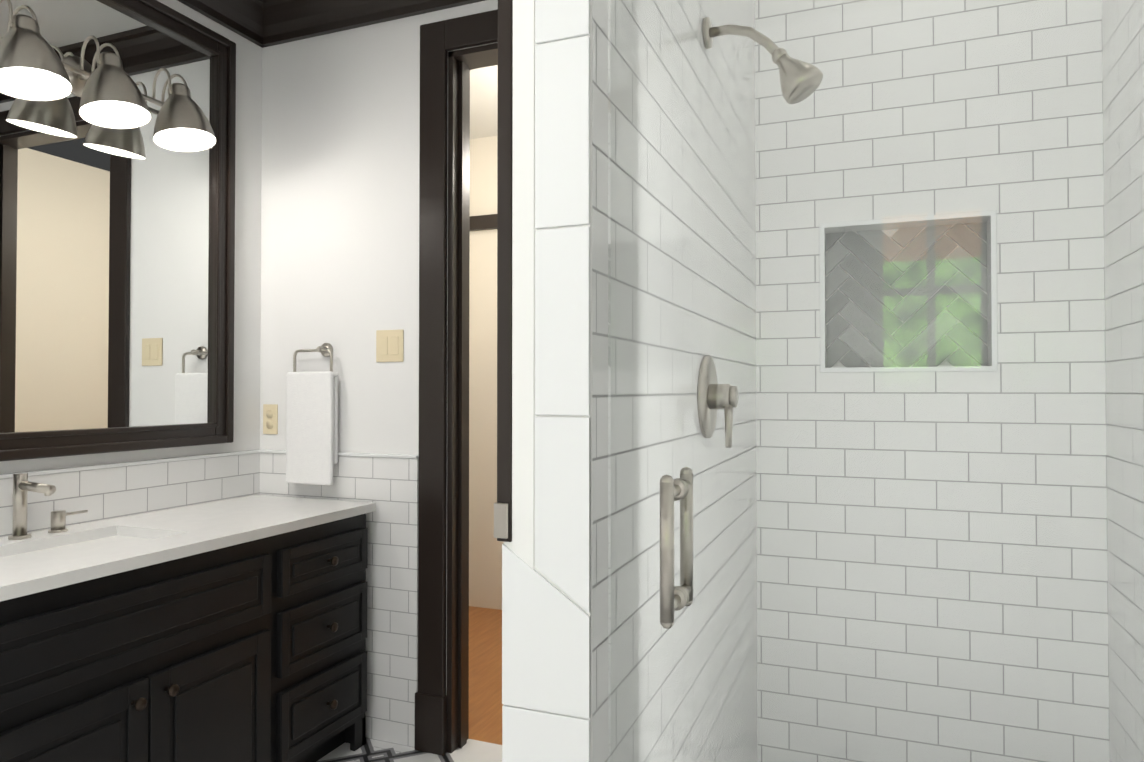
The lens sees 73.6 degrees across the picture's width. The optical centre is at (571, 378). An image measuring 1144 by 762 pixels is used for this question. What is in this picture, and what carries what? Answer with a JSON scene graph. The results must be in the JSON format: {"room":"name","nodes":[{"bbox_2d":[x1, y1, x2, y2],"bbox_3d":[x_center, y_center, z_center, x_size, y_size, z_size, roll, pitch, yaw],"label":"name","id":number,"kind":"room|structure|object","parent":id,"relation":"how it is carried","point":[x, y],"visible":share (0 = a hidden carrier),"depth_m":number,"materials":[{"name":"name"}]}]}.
{"room":"bathroom","nodes":[
{"label":"bathroom","id":0,"kind":"room"},
{"bbox_2d":[0,0,261,473],"bbox_3d":[-1.900,-0.087,1.465,0.120,2.745,3.600,0,-1,22],"label":"wall","id":1,"kind":"structure","parent":0,"point":[247,286],"depth_m":2.93,"materials":[{"name":"white paint"}]},
{"bbox_2d":[0,0,215,151],"bbox_3d":[-1.374,-0.885,2.265,0.251,0.254,0.684,0,-1,22],"label":"sconce","id":2,"kind":"object","parent":1,"relation":"attached to","point":[33,67],"visible":1,"depth_m":2.23,"materials":[{"name":"silver metal"}]},
{"bbox_2d":[0,0,235,460],"bbox_3d":[-1.483,-0.515,2.300,0.042,1.485,1.170,0,-1,22],"label":"mirror","id":3,"kind":"object","parent":1,"relation":"attached to","point":[117,265],"visible":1,"depth_m":2.43,"materials":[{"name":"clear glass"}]},
{"bbox_2d":[0,449,259,536],"bbox_3d":[-1.835,0.769,1.426,0.021,1.032,3.360,0,-1,22],"label":"tile backsplash","id":4,"kind":"structure","parent":1,"relation":"attached to","point":[114,490],"depth_m":2.47,"materials":[{"name":"tile"}]},
{"bbox_2d":[177,0,277,47],"bbox_3d":[-1.796,-1.395,1.443,0.105,0.130,3.360,0,-1,22],"label":"crown molding","id":5,"kind":"structure","parent":1,"relation":"attached to","point":[264,23],"depth_m":2.86,"materials":[{"name":"brown wood"}]},
{"bbox_2d":[260,0,497,694],"bbox_3d":[-0.358,-0.068,2.723,1.815,2.745,0.120,0,-1,22],"label":"wall","id":6,"kind":"structure","parent":0,"point":[340,194],"depth_m":2.85,"materials":[{"name":"white paint"}]},
{"bbox_2d":[263,404,277,433],"bbox_3d":[-1.174,0.158,2.975,0.070,0.116,0.008,0,-1,22],"label":"electrical outlet plate","id":7,"kind":"object","parent":6,"relation":"attached to","point":[270,418],"visible":1,"depth_m":2.97,"materials":[{"name":"beige plastic"}]},
{"bbox_2d":[286,343,338,485],"bbox_3d":[-0.963,0.128,2.857,0.210,0.526,0.072,0,-1,22],"label":"towel ring","id":8,"kind":"object","parent":6,"relation":"attached to","point":[311,428],"visible":1,"depth_m":2.82,"materials":[{"name":"white fabric"}]},
{"bbox_2d":[260,449,418,747],"bbox_3d":[-0.873,0.790,2.842,0.700,1.032,0.018,0,-1,22],"label":"wainscot","id":9,"kind":"structure","parent":6,"relation":"attached to","point":[388,484],"depth_m":2.76,"materials":[{"name":"tile"}]},
{"bbox_2d":[265,0,484,43],"bbox_3d":[-0.344,-1.377,2.616,1.695,0.130,0.105,0,-1,22],"label":"crown molding","id":10,"kind":"structure","parent":6,"relation":"attached to","point":[286,21],"depth_m":2.84,"materials":[{"name":"brown wood"}]},
{"bbox_2d":[376,329,403,361],"bbox_3d":[-0.662,-0.119,2.776,0.116,0.116,0.009,0,-1,22],"label":"switch plate","id":11,"kind":"object","parent":6,"relation":"attached to","point":[389,345],"visible":1,"depth_m":2.77,"materials":[{"name":"beige plastic"}]},
{"bbox_2d":[415,9,497,755],"bbox_3d":[-0.029,0.019,2.575,1.071,2.565,0.150,0,-1,22],"label":"door frame","id":12,"kind":"structure","parent":6,"relation":"attached to","point":[441,722],"depth_m":2.69,"materials":[{"name":"brown wood"}]},
{"bbox_2d":[316,606,502,761],"bbox_3d":[-0.276,1.338,1.604,3.020,0.100,5.100,0,-1,22],"label":"floor","id":13,"kind":"structure","parent":0,"point":[485,675],"depth_m":2.95,"materials":[{"name":"brown wood"}]},
{"bbox_2d":[0,497,375,761],"bbox_3d":[-1.242,0.879,2.110,0.586,0.829,1.538,0,-1,22],"label":"bathroom vanity","id":14,"kind":"object","parent":13,"relation":"on","point":[231,630],"depth_m":2.07,"materials":[{"name":"brown wood"}]},
{"bbox_2d":[0,494,375,622],"bbox_3d":[-1.227,0.451,2.190,0.561,0.030,1.420,0,-1,22],"label":"countertop","id":15,"kind":"structure","parent":14,"relation":"on","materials":[{"name":"white stone"}]},
{"bbox_2d":[0,473,87,547],"bbox_3d":[-1.459,0.347,2.068,0.152,0.175,0.380,0,-1,22],"label":"faucet","id":16,"kind":"object","parent":15,"relation":"on","point":[58,532],"depth_m":2.08,"materials":[{"name":"silver metal"}]},
{"bbox_2d":[0,529,195,576],"bbox_3d":[-1.314,0.533,2.009,0.314,0.164,0.504,0,-1,22],"label":"sink","id":17,"kind":"object","parent":15,"relation":"in","point":[39,555],"depth_m":2.04,"materials":[{"name":"white ceramic"}]},
{"bbox_3d":[0.442,1.221,0.814,0.860,0.110,0.120,0,-1,22],"label":"sill","id":18,"kind":"structure","parent":13,"relation":"on","visible":0},
{"bbox_2d":[608,0,1143,761],"bbox_3d":[0.445,0.190,0.828,0.854,1.947,0.117,0,-1,22],"label":"glass","id":19,"kind":"object","parent":18,"relation":"on","point":[672,596],"visible":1,"depth_m":0.89,"materials":[{"name":"clear glass"}]},
{"bbox_2d":[470,65,497,138],"bbox_3d":[-0.257,-1.564,1.694,3.020,0.215,5.200,0,-1,22],"label":"ceiling","id":20,"kind":"structure","parent":0,"point":[483,101],"depth_m":3.94,"materials":[{"name":"white paint"}]},
{"bbox_2d":[469,136,503,609],"bbox_3d":[0.597,-0.048,4.060,2.800,2.745,0.130,0,-1,22],"label":"wall","id":21,"kind":"structure","parent":0,"point":[485,568],"depth_m":4.41,"materials":[{"name":"white paint"}]},
{"bbox_2d":[502,0,591,761],"bbox_3d":[-0.032,-0.095,0.964,0.118,2.745,0.012,0,-1,22],"label":"wall","id":22,"kind":"structure","parent":0,"point":[547,633],"depth_m":0.95,"materials":[{"name":"white tile"}]},
{"bbox_2d":[494,0,512,541],"bbox_3d":[-0.084,-0.629,1.000,0.023,1.675,0.034,0,-1,22],"label":"trim","id":23,"kind":"structure","parent":22,"relation":"attached to","point":[503,518],"depth_m":0.98,"materials":[{"name":"brown wood"}]},
{"bbox_2d":[592,0,757,761],"bbox_3d":[0.266,-0.141,1.696,0.105,2.860,1.568,0,-1,22],"label":"wall","id":24,"kind":"structure","parent":0,"point":[601,224],"depth_m":1.32,"materials":[{"name":"subway tile"},{"name":"grout"}]},
{"bbox_2d":[697,355,737,447],"bbox_3d":[0.305,0.045,1.566,0.062,0.187,0.170,0,-1,22],"label":"shower valve","id":25,"kind":"object","parent":24,"relation":"attached to","point":[717,391],"depth_m":1.54,"materials":[{"name":"silver metal"}]},
{"bbox_2d":[702,17,822,103],"bbox_3d":[0.383,-0.648,1.541,0.232,0.198,0.082,0,-1,22],"label":"shower head","id":26,"kind":"object","parent":24,"relation":"attached to","point":[788,93],"depth_m":1.52},
{"bbox_2d":[755,0,1109,761],"bbox_3d":[0.922,-0.134,2.182,0.965,2.860,0.180,0,-1,22],"label":"wall","id":27,"kind":"structure","parent":0,"point":[845,398],"depth_m":2.06,"materials":[{"name":"tile"}]},
{"bbox_2d":[819,210,997,372],"bbox_3d":[0.911,-0.230,2.141,0.596,0.631,0.103,0,-1,22],"label":"shower niche","id":28,"kind":"structure","parent":27,"relation":"attached to","point":[900,310],"depth_m":2.16,"materials":[{"name":"grey tile"}]},
{"bbox_2d":[1102,0,1143,761],"bbox_3d":[0.794,-0.161,0.393,0.120,2.860,3.600,0,-1,22],"label":"wall","id":29,"kind":"structure","parent":0,"point":[1125,431],"depth_m":1.77,"materials":[{"name":"tile"}]}
]}

